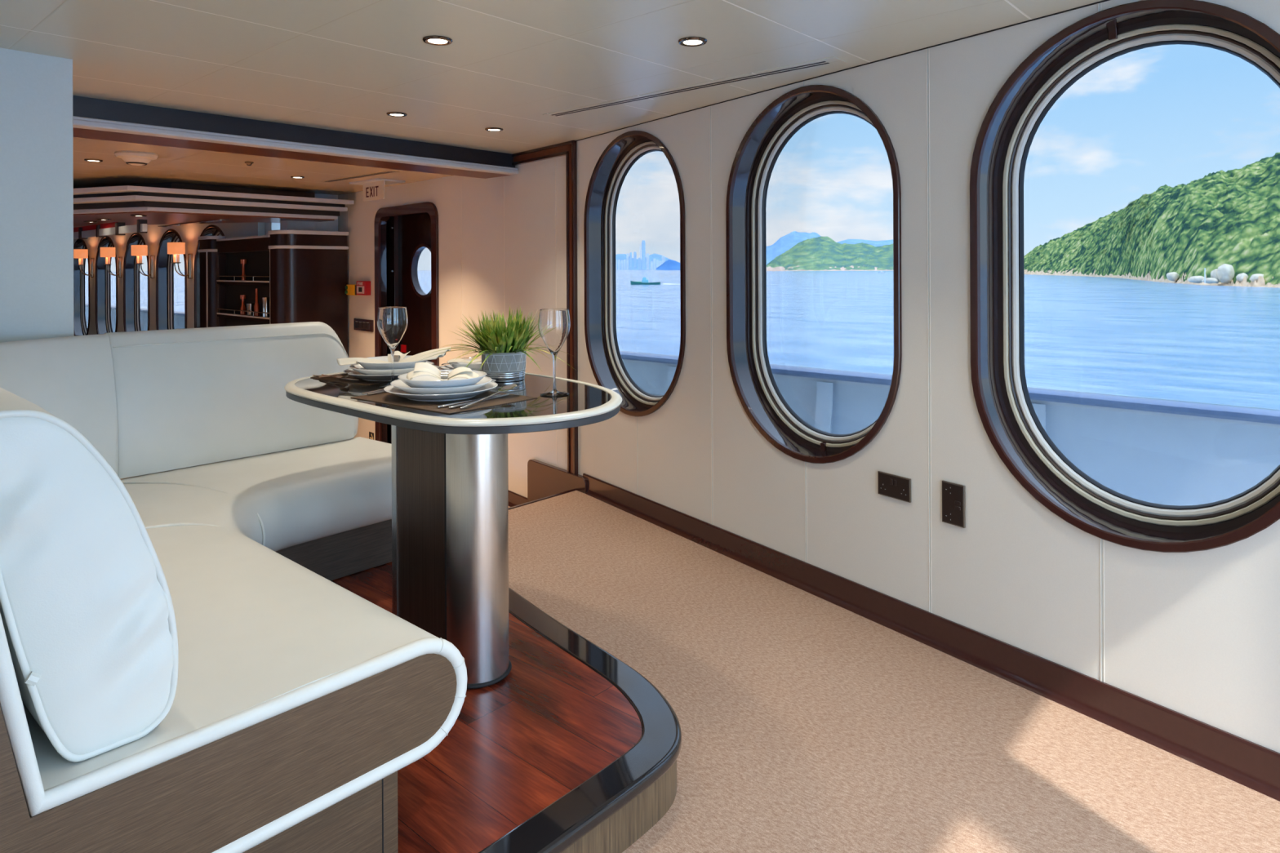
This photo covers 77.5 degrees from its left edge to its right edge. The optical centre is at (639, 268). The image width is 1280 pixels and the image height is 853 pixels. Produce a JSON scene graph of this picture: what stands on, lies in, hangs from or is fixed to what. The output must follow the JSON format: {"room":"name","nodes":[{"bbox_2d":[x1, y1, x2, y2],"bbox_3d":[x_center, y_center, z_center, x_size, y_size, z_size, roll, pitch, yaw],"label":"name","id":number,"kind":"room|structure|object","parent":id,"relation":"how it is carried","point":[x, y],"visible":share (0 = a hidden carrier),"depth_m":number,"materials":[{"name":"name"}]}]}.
{"room":"ship interior","nodes":[
{"label":"ship interior","id":0,"kind":"room"},
{"bbox_2d":[0,47,74,342],"bbox_3d":[-3.581,0.449,1.620,0.095,2.534,4.050,0,0,42],"label":"wall partition","id":1,"kind":"structure","parent":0,"point":[37,133],"depth_m":3.01,"materials":[{"name":"white paint"}]},
{"bbox_2d":[73,222,265,334],"bbox_3d":[-7.998,0.494,11.839,11.300,2.522,0.165,0,0,42],"label":"wall","id":2,"kind":"structure","parent":0,"point":[188,233],"depth_m":10.03,"materials":[{"name":"white paint"}]},
{"bbox_2d":[73,239,89,336],"bbox_3d":[-8.549,0.348,12.318,1.010,1.639,0.178,0,0,42],"label":"window","id":3,"kind":"structure","parent":2,"relation":"in","point":[81,282],"depth_m":12.61,"materials":[{"name":"brown paint"}]},
{"bbox_2d":[73,248,94,277],"bbox_3d":[-8.172,-0.082,11.722,0.252,0.415,0.238,0,0,42],"label":"wall sconce","id":4,"kind":"object","parent":2,"relation":"attached to","point":[77,253],"visible":1,"depth_m":11.66,"materials":[{"name":"orange fabric"}]},
{"bbox_2d":[94,235,117,334],"bbox_3d":[-7.557,0.344,11.433,1.010,1.639,0.178,0,0,42],"label":"window","id":5,"kind":"structure","parent":2,"relation":"in","point":[106,284],"depth_m":11.71,"materials":[{"name":"brown paint"}]},
{"bbox_2d":[100,247,122,277],"bbox_3d":[-7.194,-0.086,10.850,0.252,0.415,0.238,0,0,42],"label":"wall sconce","id":6,"kind":"object","parent":2,"relation":"attached to","point":[107,252],"visible":1,"depth_m":10.78,"materials":[{"name":"orange fabric"}]},
{"bbox_2d":[123,232,149,332],"bbox_3d":[-6.579,0.339,10.561,1.010,1.639,0.178,0,0,42],"label":"window","id":7,"kind":"structure","parent":2,"relation":"in","point":[135,285],"depth_m":10.84,"materials":[{"name":"brown paint"}]},
{"bbox_2d":[131,244,155,278],"bbox_3d":[-6.224,-0.090,9.985,0.252,0.415,0.238,0,0,42],"label":"wall sconce","id":8,"kind":"object","parent":2,"relation":"attached to","point":[136,250],"visible":1,"depth_m":9.92,"materials":[{"name":"orange fabric"}]},
{"bbox_2d":[155,228,186,329],"bbox_3d":[-5.616,0.335,9.703,1.010,1.639,0.178,0,0,42],"label":"window","id":9,"kind":"structure","parent":2,"relation":"in","point":[171,286],"depth_m":9.97,"materials":[{"name":"glass"}]},
{"bbox_2d":[167,242,192,279],"bbox_3d":[-5.269,-0.095,9.133,0.252,0.415,0.238,0,0,42],"label":"wall sconce","id":10,"kind":"object","parent":2,"relation":"attached to","point":[177,248],"visible":1,"depth_m":9.07,"materials":[{"name":"orange fabric"}]},
{"bbox_2d":[194,224,224,328],"bbox_3d":[-4.664,0.331,8.854,1.010,1.639,0.178,0,0,42],"label":"window","id":11,"kind":"structure","parent":2,"relation":"in","point":[212,229],"depth_m":9.11,"materials":[{"name":"brown paint"}]},
{"bbox_2d":[73,137,451,195],"bbox_3d":[-8.818,-0.734,8.408,14.850,0.040,7.220,0,0,42],"label":"ceiling","id":12,"kind":"structure","parent":0,"point":[172,164],"depth_m":6.00,"materials":[{"name":"white paint"}]},
{"bbox_2d":[84,159,102,161],"bbox_3d":[-3.683,-0.733,5.378,0.105,0.013,0.105,0,0,42],"label":"recessed light","id":13,"kind":"object","parent":12,"relation":"in","point":[87,160],"visible":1,"depth_m":5.36,"materials":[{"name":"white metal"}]},
{"bbox_2d":[114,151,158,165],"bbox_3d":[-3.211,-0.701,5.089,0.236,0.076,0.236,0,0,42],"label":"smoke detector","id":14,"kind":"object","parent":12,"relation":"attached to","point":[130,157],"visible":1,"depth_m":5.03,"materials":[{"name":"beige plastic"}]},
{"bbox_2d":[125,161,147,165],"bbox_3d":[-3.211,-0.671,5.089,0.119,0.009,0.120,0,0,42],"label":"vent","id":15,"kind":"object","parent":14,"relation":"attached to","point":[136,163],"depth_m":5.06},
{"bbox_2d":[73,182,354,226],"bbox_3d":[-5.095,-0.588,7.667,3.565,0.284,3.092,0,0,42],"label":"canopy","id":16,"kind":"object","parent":12,"relation":"in","point":[131,215],"depth_m":6.88,"materials":[{"name":"brown metal"}]},
{"bbox_2d":[73,219,147,239],"bbox_3d":[-5.230,-0.382,7.810,2.300,0.130,0.070,0,0,42],"label":"rail","id":17,"kind":"object","parent":16,"relation":"attached to","point":[100,230],"visible":0.94,"depth_m":7.69,"materials":[{"name":"grey metal"}]},
{"bbox_2d":[157,218,228,226],"bbox_3d":[-4.446,-0.453,7.901,1.650,0.008,0.080,0,0,42],"label":"rail","id":18,"kind":"object","parent":16,"relation":"attached to","point":[219,220],"visible":1,"depth_m":7.82,"materials":[{"name":"silver metal"}]},
{"bbox_2d":[244,161,253,165],"bbox_3d":[-2.704,-0.728,5.520,0.060,0.027,0.060,0,0,42],"label":"sprinkler","id":19,"kind":"object","parent":12,"relation":"attached to","point":[248,163],"visible":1,"depth_m":5.50,"materials":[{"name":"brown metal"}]},
{"bbox_2d":[290,176,304,178],"bbox_3d":[-2.745,-0.738,6.396,0.105,0.013,0.105,0,0,42],"label":"recessed light","id":20,"kind":"object","parent":12,"relation":"in","point":[297,177],"visible":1,"depth_m":6.39,"materials":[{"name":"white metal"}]},
{"bbox_2d":[322,169,398,182],"bbox_3d":[-2.257,-0.741,6.390,1.070,0.006,0.090,0,0,42],"label":"air slot","id":21,"kind":"object","parent":12,"relation":"attached to","point":[388,171],"visible":1,"depth_m":6.34,"materials":[{"name":"black metal"}]},
{"bbox_2d":[349,177,404,200],"bbox_3d":[-2.231,-0.660,6.769,0.465,0.165,0.260,0,0,42],"label":"exit sign","id":22,"kind":"object","parent":12,"relation":"hanging from","point":[373,188],"visible":1,"depth_m":6.66,"materials":[{"name":"white plastic"}]},
{"bbox_2d":[265,222,279,235],"bbox_3d":[-3.534,0.489,8.243,0.150,2.452,0.600,0,0,42],"label":"wall","id":23,"kind":"structure","parent":0,"point":[268,226],"depth_m":8.01,"materials":[{"name":"white paint"}]},
{"bbox_2d":[280,193,337,231],"bbox_3d":[-3.217,0.488,7.847,0.150,2.452,0.570,0,0,42],"label":"wall","id":24,"kind":"structure","parent":0,"point":[332,225],"depth_m":7.79,"materials":[{"name":"white paint"}]},
{"bbox_2d":[337,175,498,439],"bbox_3d":[-2.014,0.433,6.941,2.853,2.592,0.271,0,0,42],"label":"wall","id":25,"kind":"structure","parent":0,"point":[468,207],"depth_m":6.39,"materials":[{"name":"beige paint"}]},
{"bbox_2d":[344,284,359,295],"bbox_3d":[-2.746,0.199,7.633,0.072,0.102,0.203,0,0,-44],"label":"alarm box","id":26,"kind":"object","parent":25,"relation":"attached to","point":[350,289],"visible":0.77,"depth_m":7.62,"materials":[{"name":"yellow plastic"}]},
{"bbox_2d":[353,318,373,332],"bbox_3d":[-2.615,0.528,7.532,0.024,0.110,0.400,0,0,-44],"label":"switch panel","id":27,"kind":"object","parent":25,"relation":"attached to","point":[366,325],"visible":1,"depth_m":7.50,"materials":[{"name":"brown paint"}]},
{"bbox_2d":[355,321,359,328],"bbox_3d":[-2.700,0.532,7.614,0.010,0.063,0.066,0,0,-44],"label":"rocker switch","id":28,"kind":"object","parent":27,"relation":"attached to","point":[357,323],"depth_m":7.60,"materials":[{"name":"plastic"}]},
{"bbox_2d":[359,321,362,328],"bbox_3d":[-2.645,0.532,7.556,0.010,0.063,0.066,0,0,-44],"label":"rocker switch","id":29,"kind":"object","parent":27,"relation":"attached to","point":[360,322],"depth_m":7.54,"materials":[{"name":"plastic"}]},
{"bbox_2d":[362,322,366,328],"bbox_3d":[-2.590,0.532,7.498,0.010,0.063,0.066,0,0,-44],"label":"rocker switch","id":30,"kind":"object","parent":27,"relation":"attached to","point":[364,324],"depth_m":7.48,"materials":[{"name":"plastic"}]},
{"bbox_2d":[366,322,369,329],"bbox_3d":[-2.535,0.532,7.440,0.010,0.063,0.066,0,0,-44],"label":"rocker switch","id":31,"kind":"object","parent":27,"relation":"attached to","point":[367,323],"depth_m":7.43,"materials":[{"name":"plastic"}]},
{"bbox_2d":[356,280,370,295],"bbox_3d":[-2.595,0.178,7.483,0.060,0.133,0.200,0,0,-44],"label":"fire alarm","id":32,"kind":"object","parent":25,"relation":"attached to","point":[363,287],"visible":1,"depth_m":7.42,"materials":[{"name":"red plastic"}]},
{"bbox_2d":[368,431,374,439],"bbox_3d":[-2.500,1.576,7.429,0.005,0.120,0.110,0,0,-43],"label":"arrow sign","id":33,"kind":"object","parent":25,"relation":"attached to","point":[371,435],"visible":0.73,"depth_m":7.42,"materials":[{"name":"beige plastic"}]},
{"bbox_2d":[373,201,439,444],"bbox_3d":[-2.003,0.544,7.114,1.930,2.390,0.440,0,0,42],"label":"door","id":34,"kind":"structure","parent":25,"relation":"in","point":[406,236],"depth_m":7.30,"materials":[{"name":"brown paint"}]},
{"bbox_2d":[497,155,567,497],"bbox_3d":[-0.664,0.436,5.548,1.026,2.574,0.308,0,0,42],"label":"wall","id":35,"kind":"structure","parent":0,"point":[532,202],"depth_m":5.50,"materials":[{"name":"beige paint"}]},
{"bbox_2d":[508,489,527,506],"bbox_3d":[-0.886,1.654,5.684,0.511,0.100,0.111,0,0,42],"label":"baseboard","id":36,"kind":"structure","parent":35,"relation":"attached to","point":[514,499],"depth_m":5.69,"materials":[{"name":"brown paint"}]},
{"bbox_2d":[511,140,577,474],"bbox_3d":[-0.661,0.246,5.404,0.788,2.134,0.154,0,0,42],"label":"trim","id":37,"kind":"structure","parent":35,"relation":"attached to","point":[568,148],"depth_m":5.13,"materials":[{"name":"brown paint"}]},
{"bbox_2d":[527,458,587,502],"bbox_3d":[-0.544,1.496,5.255,0.691,0.372,0.145,0,0,42],"label":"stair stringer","id":38,"kind":"object","parent":35,"relation":"attached to","point":[544,479],"visible":0.45,"depth_m":5.31,"materials":[{"name":"brown paint"}]},
{"bbox_2d":[508,488,576,510],"bbox_3d":[-1.230,1.432,4.143,0.024,0.066,2.540,0,0,42],"label":"trim","id":39,"kind":"structure","parent":38,"relation":"attached to","point":[572,490],"depth_m":4.84,"materials":[{"name":"brown paint"}]},
{"bbox_2d":[0,0,1102,154],"bbox_3d":[-1.090,-0.839,1.298,5.650,0.040,6.892,0,0,42],"label":"ceiling","id":40,"kind":"structure","parent":0,"point":[342,65],"depth_m":3.00,"materials":[{"name":"white paint"}]},
{"bbox_2d":[72,95,518,178],"bbox_3d":[-3.286,-0.741,3.242,0.395,0.158,6.870,0,0,42],"label":"beam","id":41,"kind":"structure","parent":40,"relation":"attached to","point":[92,117],"depth_m":4.45,"materials":[{"name":"black paint"}]},
{"bbox_2d":[386,111,407,116],"bbox_3d":[-1.280,-0.816,4.201,0.105,0.013,0.105,0,0,42],"label":"recessed light","id":42,"kind":"object","parent":40,"relation":"in","point":[389,113],"visible":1,"depth_m":4.19,"materials":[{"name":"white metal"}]},
{"bbox_2d":[422,35,453,45],"bbox_3d":[-0.724,-0.818,2.854,0.105,0.013,0.105,0,0,42],"label":"recessed light","id":43,"kind":"object","parent":40,"relation":"in","point":[437,40],"visible":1,"depth_m":2.85,"materials":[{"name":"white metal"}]},
{"bbox_2d":[484,127,502,131],"bbox_3d":[-0.853,-0.818,4.668,0.105,0.013,0.105,0,0,42],"label":"recessed light","id":44,"kind":"object","parent":40,"relation":"in","point":[489,129],"visible":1,"depth_m":4.66,"materials":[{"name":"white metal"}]},
{"bbox_2d":[678,36,706,46],"bbox_3d":[0.190,-0.822,2.882,0.105,0.013,0.105,0,0,42],"label":"recessed light","id":45,"kind":"object","parent":40,"relation":"in","point":[687,41],"visible":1,"depth_m":2.88,"materials":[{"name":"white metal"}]},
{"bbox_2d":[542,56,847,117],"bbox_3d":[0.156,-0.824,3.710,1.700,0.006,0.114,0,0,42],"label":"air slot","id":46,"kind":"object","parent":40,"relation":"attached to","point":[833,60],"visible":1,"depth_m":3.57,"materials":[{"name":"black metal"}]},
{"bbox_2d":[508,490,1279,852],"bbox_3d":[-0.807,1.433,0.964,4.838,0.060,6.756,0,0,42],"label":"floor","id":47,"kind":"structure","parent":0,"point":[809,723],"depth_m":2.40,"materials":[{"name":"beige carpet"}]},
{"bbox_2d":[330,561,681,852],"bbox_3d":[-1.411,1.331,2.181,2.427,0.150,3.170,0,0,42],"label":"platform","id":48,"kind":"object","parent":47,"relation":"on","point":[575,750],"visible":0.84,"depth_m":2.05,"materials":[{"name":"brown wood"}]},
{"bbox_2d":[0,321,467,852],"bbox_3d":[-1.377,0.749,2.359,2.224,1.013,2.284,0,0,42],"label":"banquette","id":49,"kind":"object","parent":48,"relation":"on","point":[300,700],"visible":0.82,"depth_m":1.78,"materials":[{"name":"white leather"}]},
{"bbox_2d":[0,386,178,762],"bbox_3d":[-1.321,0.508,1.661,1.123,0.601,0.306,0,0,42],"label":"cushion","id":50,"kind":"object","parent":49,"relation":"on","point":[86,609],"visible":1,"depth_m":1.29,"materials":[{"name":"white leather"}]},
{"bbox_2d":[284,365,622,688],"bbox_3d":[-0.625,0.827,2.717,1.373,0.852,0.822,0,0,42],"label":"dining table","id":51,"kind":"object","parent":48,"relation":"on","point":[450,472],"visible":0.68,"depth_m":2.42,"materials":[{"name":"silver glass"}]},
{"bbox_2d":[310,373,391,385],"bbox_3d":[-0.999,0.404,3.003,0.342,0.002,0.321,0,0,36],"label":"placemat","id":52,"kind":"object","parent":51,"relation":"on","point":[362,382],"visible":0.36,"depth_m":2.88,"materials":[{"name":"brown fabric"}]},
{"bbox_2d":[312,374,349,377],"bbox_3d":[-1.143,0.394,2.939,0.200,0.015,0.024,0,0,34],"label":"fork","id":53,"kind":"object","parent":52,"relation":"on","point":[336,376],"visible":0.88,"depth_m":2.92,"materials":[{"name":"metal"}]},
{"bbox_2d":[319,372,352,377],"bbox_3d":[-1.105,0.385,2.894,0.181,0.032,0.043,0,0,32],"label":"spoon","id":54,"kind":"object","parent":52,"relation":"on","point":[344,374],"visible":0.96,"depth_m":2.87,"materials":[{"name":"metal"}]},
{"bbox_2d":[340,372,352,376],"bbox_3d":[-1.052,0.377,2.861,0.055,0.012,0.043,-6,-3,32],"label":"bowl","id":55,"kind":"object","parent":54,"relation":"attached to","point":[344,374],"depth_m":2.85,"materials":[{"name":"metal"}]},
{"bbox_2d":[321,373,359,380],"bbox_3d":[-1.104,0.399,2.930,0.230,0.008,0.017,0,0,37],"label":"knife","id":56,"kind":"object","parent":52,"relation":"on","point":[322,374],"visible":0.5,"depth_m":2.91,"materials":[{"name":"metal"}]},
{"bbox_2d":[342,364,440,381],"bbox_3d":[-0.919,0.387,2.965,0.346,0.030,0.346,0,0,42],"label":"dinner plate","id":57,"kind":"object","parent":52,"relation":"on","point":[355,374],"visible":0.35,"depth_m":2.83,"materials":[{"name":"white ceramic"}]},
{"bbox_2d":[349,361,434,375],"bbox_3d":[-0.922,0.374,2.974,0.302,0.034,0.302,0,0,42],"label":"dinner plate","id":58,"kind":"object","parent":57,"relation":"on","point":[357,367],"visible":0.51,"depth_m":2.86,"materials":[{"name":"white ceramic"}]},
{"bbox_2d":[356,355,427,369],"bbox_3d":[-0.914,0.355,2.956,0.258,0.042,0.258,0,0,42],"label":"shallow bowl","id":59,"kind":"object","parent":58,"relation":"on","point":[366,366],"visible":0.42,"depth_m":2.86,"materials":[{"name":"white ceramic"}]},
{"bbox_2d":[337,346,450,365],"bbox_3d":[-0.904,0.326,2.958,0.306,0.069,0.333,0,0,42],"label":"napkin","id":60,"kind":"object","parent":59,"relation":"on","point":[348,361],"visible":0.82,"depth_m":2.94,"materials":[{"name":"beige fabric"}]},
{"bbox_2d":[393,355,400,363],"bbox_3d":[-0.902,0.342,2.954,0.048,0.045,0.046,0,0,42],"label":"napkin ring","id":61,"kind":"object","parent":60,"relation":"attached to","point":[396,357],"visible":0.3,"depth_m":2.94,"materials":[{"name":"metal"}]},
{"bbox_2d":[360,387,384,394],"bbox_3d":[-0.838,0.393,2.632,0.024,0.015,0.200,0,0,30],"label":"fork","id":62,"kind":"object","parent":51,"relation":"on","point":[365,393],"visible":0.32,"depth_m":2.58,"materials":[{"name":"metal"}]},
{"bbox_2d":[377,306,408,387],"bbox_3d":[-0.854,0.267,2.753,0.102,0.271,0.102,0,0,42],"label":"wine glass","id":63,"kind":"object","parent":51,"relation":"on","point":[392,322],"visible":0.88,"depth_m":2.72,"materials":[{"name":"clear glass"}]},
{"bbox_2d":[351,391,537,413],"bbox_3d":[-0.614,0.402,2.493,0.482,0.002,0.341,0,0,37],"label":"placemat","id":64,"kind":"object","parent":51,"relation":"on","point":[386,397],"visible":0.57,"depth_m":2.41,"materials":[{"name":"brown fabric"}]},
{"bbox_2d":[367,390,384,395],"bbox_3d":[-0.814,0.393,2.619,0.024,0.015,0.200,0,0,31],"label":"fork","id":65,"kind":"object","parent":64,"relation":"on","point":[374,393],"visible":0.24,"depth_m":2.56,"materials":[{"name":"metal"}]},
{"bbox_2d":[383,381,497,401],"bbox_3d":[-0.627,0.386,2.525,0.350,0.030,0.350,0,0,42],"label":"dinner plate","id":66,"kind":"object","parent":64,"relation":"on","point":[392,389],"visible":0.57,"depth_m":2.42,"materials":[{"name":"white ceramic"}]},
{"bbox_2d":[390,376,492,395],"bbox_3d":[-0.630,0.372,2.538,0.314,0.034,0.314,0,0,42],"label":"dinner plate","id":67,"kind":"object","parent":66,"relation":"on","point":[398,384],"visible":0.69,"depth_m":2.43,"materials":[{"name":"white ceramic"}]},
{"bbox_2d":[397,369,486,387],"bbox_3d":[-0.620,0.354,2.509,0.272,0.042,0.272,0,0,42],"label":"shallow bowl","id":68,"kind":"object","parent":67,"relation":"on","point":[423,381],"visible":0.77,"depth_m":2.42,"materials":[{"name":"white ceramic"}]},
{"bbox_2d":[406,362,479,380],"bbox_3d":[-0.623,0.326,2.505,0.216,0.066,0.233,0,0,42],"label":"napkin","id":69,"kind":"object","parent":68,"relation":"on","point":[420,369],"visible":0.84,"depth_m":2.49,"materials":[{"name":"beige fabric"}]},
{"bbox_2d":[440,371,448,380],"bbox_3d":[-0.614,0.345,2.507,0.049,0.045,0.045,0,0,42],"label":"napkin ring","id":70,"kind":"object","parent":69,"relation":"attached to","point":[444,375],"visible":0.54,"depth_m":2.49,"materials":[{"name":"metal"}]},
{"bbox_2d":[436,394,501,408],"bbox_3d":[-0.508,0.396,2.404,0.017,0.008,0.270,0,0,33],"label":"knife","id":71,"kind":"object","parent":64,"relation":"on","point":[467,401],"visible":0.97,"depth_m":2.36,"materials":[{"name":"metal"}]},
{"bbox_2d":[447,393,510,408],"bbox_3d":[-0.478,0.396,2.405,0.017,0.008,0.290,0,0,28],"label":"knife","id":72,"kind":"object","parent":64,"relation":"on","point":[507,394],"visible":0.77,"depth_m":2.35,"materials":[{"name":"metal"}]},
{"bbox_2d":[459,383,516,408],"bbox_3d":[-0.454,0.382,2.407,0.043,0.033,0.301,0,0,23],"label":"spoon","id":73,"kind":"object","parent":64,"relation":"on","point":[509,387],"visible":1,"depth_m":2.46,"materials":[{"name":"metal"}]},
{"bbox_2d":[497,383,516,391],"bbox_3d":[-0.413,0.374,2.503,0.043,0.012,0.091,0,3,23],"label":"bowl","id":74,"kind":"object","parent":73,"relation":"attached to","point":[509,387],"depth_m":2.51,"materials":[{"name":"metal"}]},
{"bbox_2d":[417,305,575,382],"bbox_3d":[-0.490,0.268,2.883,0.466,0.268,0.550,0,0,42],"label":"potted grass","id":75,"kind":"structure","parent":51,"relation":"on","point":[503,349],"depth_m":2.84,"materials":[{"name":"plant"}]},
{"bbox_2d":[481,350,526,373],"bbox_3d":[-0.496,0.334,2.906,0.163,0.073,0.163,0,0,42],"label":"pot","id":76,"kind":"object","parent":75,"relation":"attached to","point":[500,361],"depth_m":2.84,"materials":[{"name":"grey ceramic"}]},
{"bbox_2d":[537,308,570,395],"bbox_3d":[-0.274,0.264,2.552,0.102,0.271,0.102,0,0,42],"label":"wine glass","id":77,"kind":"object","parent":51,"relation":"on","point":[553,324],"visible":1,"depth_m":2.52,"materials":[{"name":"clear glass"}]},
{"bbox_3d":[-0.649,0.402,3.079,0.200,0.002,0.191,0,0,39],"label":"placemat","id":78,"kind":"object","parent":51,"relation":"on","visible":0},
{"bbox_2d":[440,364,482,371],"bbox_3d":[-0.651,0.388,3.077,0.232,0.026,0.232,0,0,42],"label":"dinner plate","id":79,"kind":"object","parent":78,"relation":"on","point":[449,366],"visible":0.12,"depth_m":3.10,"materials":[{"name":"white ceramic"}]},
{"bbox_2d":[441,354,477,364],"bbox_3d":[-0.705,0.354,3.116,0.141,0.039,0.024,0,0,-13],"label":"fork","id":80,"kind":"object","parent":79,"relation":"on","point":[476,354],"visible":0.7,"depth_m":3.12,"materials":[{"name":"metal"}]},
{"bbox_2d":[449,359,481,369],"bbox_3d":[-0.651,0.374,3.077,0.172,0.034,0.172,0,0,42],"label":"shallow bowl","id":81,"kind":"object","parent":79,"relation":"on","point":[476,366],"visible":0.41,"depth_m":3.01,"materials":[{"name":"white ceramic"}]},
{"bbox_2d":[447,358,481,364],"bbox_3d":[-0.651,0.355,3.077,0.174,0.021,0.182,0,0,42],"label":"napkin","id":82,"kind":"object","parent":81,"relation":"in","point":[458,360],"visible":0.68,"depth_m":3.05,"materials":[{"name":"beige fabric"}]},
{"bbox_2d":[577,0,1279,753],"bbox_3d":[1.062,0.278,3.152,4.788,2.274,1.292,0,0,42],"label":"wall","id":83,"kind":"structure","parent":0,"point":[1196,635],"depth_m":2.95,"materials":[{"name":"white paint"}]},
{"bbox_2d":[583,130,685,416],"bbox_3d":[-0.002,0.025,4.640,1.009,1.639,0.384,0,0,42],"label":"window","id":84,"kind":"structure","parent":83,"relation":"in","point":[634,220],"depth_m":4.81,"materials":[{"name":"brown paint"}]},
{"bbox_2d":[725,84,902,463],"bbox_3d":[0.769,0.022,3.534,1.009,1.639,0.384,0,0,42],"label":"window","id":85,"kind":"structure","parent":83,"relation":"in","point":[813,206],"depth_m":3.63,"materials":[{"name":"clear glass"}]},
{"bbox_2d":[576,0,1109,141],"bbox_3d":[0.988,-0.827,3.104,4.751,0.006,1.136,0,0,42],"label":"trim","id":86,"kind":"structure","parent":83,"relation":"attached to","point":[1096,2],"depth_m":3.13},
{"bbox_2d":[877,471,911,502],"bbox_3d":[0.988,0.847,3.104,0.013,0.090,0.150,0,0,-35],"label":"wall socket","id":87,"kind":"object","parent":83,"relation":"attached to","point":[892,486],"visible":1,"depth_m":3.10,"materials":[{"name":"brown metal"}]},
{"bbox_2d":[582,473,1279,801],"bbox_3d":[1.010,1.340,3.062,4.677,0.112,1.141,0,0,42],"label":"baseboard","id":88,"kind":"structure","parent":83,"relation":"attached to","point":[1255,766],"depth_m":2.73,"materials":[{"name":"brown paint"}]},
{"bbox_2d":[942,480,965,528],"bbox_3d":[1.135,0.852,2.893,0.013,0.151,0.090,0,0,-35],"label":"wall socket","id":89,"kind":"object","parent":83,"relation":"attached to","point":[953,513],"visible":1,"depth_m":2.89,"materials":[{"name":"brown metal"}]},
{"bbox_2d":[969,0,1279,552],"bbox_3d":[1.517,0.019,2.461,1.009,1.639,0.384,0,0,42],"label":"window","id":90,"kind":"structure","parent":83,"relation":"in","point":[1125,175],"depth_m":2.52,"materials":[{"name":"brown paint"}]},
{"bbox_3d":[-8.593,1.768,8.137,16.330,0.060,7.100,0,0,42],"label":"floor","id":91,"kind":"structure","parent":0,"visible":0},
{"bbox_2d":[197,235,225,328],"bbox_3d":[-4.616,0.683,8.603,0.371,2.074,0.151,0,0,42],"label":"bar cabinet","id":92,"kind":"object","parent":91,"relation":"on","point":[209,256],"visible":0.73,"depth_m":8.51,"materials":[{"name":"brown wood"}]},
{"bbox_2d":[216,235,270,326],"bbox_3d":[-3.951,0.700,8.009,1.420,2.035,0.164,0,0,42],"label":"shelves","id":93,"kind":"object","parent":91,"relation":"on","point":[254,249],"visible":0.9,"depth_m":8.10,"materials":[{"name":"brown wood"}]},
{"bbox_2d":[240,294,245,315],"bbox_3d":[-4.017,0.362,8.073,0.056,0.201,0.056,0,0,42],"label":"bottle","id":94,"kind":"object","parent":93,"relation":"on","point":[242,297],"visible":0.95,"depth_m":8.06,"materials":[{"name":"orange metal"}]},
{"bbox_2d":[240,259,246,280],"bbox_3d":[-4.005,0.009,8.060,0.060,0.216,0.060,0,0,42],"label":"bottle","id":95,"kind":"object","parent":93,"relation":"on","point":[242,262],"visible":1,"depth_m":8.05,"materials":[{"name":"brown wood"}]},
{"bbox_2d":[245,302,254,315],"bbox_3d":[-3.873,0.401,7.935,0.080,0.121,0.080,0,0,42],"label":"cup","id":96,"kind":"object","parent":93,"relation":"on","point":[250,306],"visible":0.92,"depth_m":7.90,"materials":[{"name":"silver metal"}]},
{"bbox_2d":[253,288,259,315],"bbox_3d":[-3.759,0.326,7.824,0.052,0.271,0.052,0,0,42],"label":"bottle","id":97,"kind":"object","parent":93,"relation":"on","point":[256,306],"visible":0.97,"depth_m":7.81,"materials":[{"name":"orange metal"}]},
{"bbox_2d":[262,297,270,317],"bbox_3d":[-3.586,0.365,7.657,0.076,0.192,0.076,0,0,42],"label":"canister","id":98,"kind":"object","parent":93,"relation":"on","point":[265,300],"visible":0.87,"depth_m":7.62,"materials":[{"name":"metal"}]},
{"bbox_2d":[268,230,348,354],"bbox_3d":[-3.147,0.677,7.594,0.286,2.074,0.660,0,0,42],"label":"bar cabinet","id":99,"kind":"object","parent":91,"relation":"on","point":[308,273],"visible":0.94,"depth_m":7.47,"materials":[{"name":"brown wood"}]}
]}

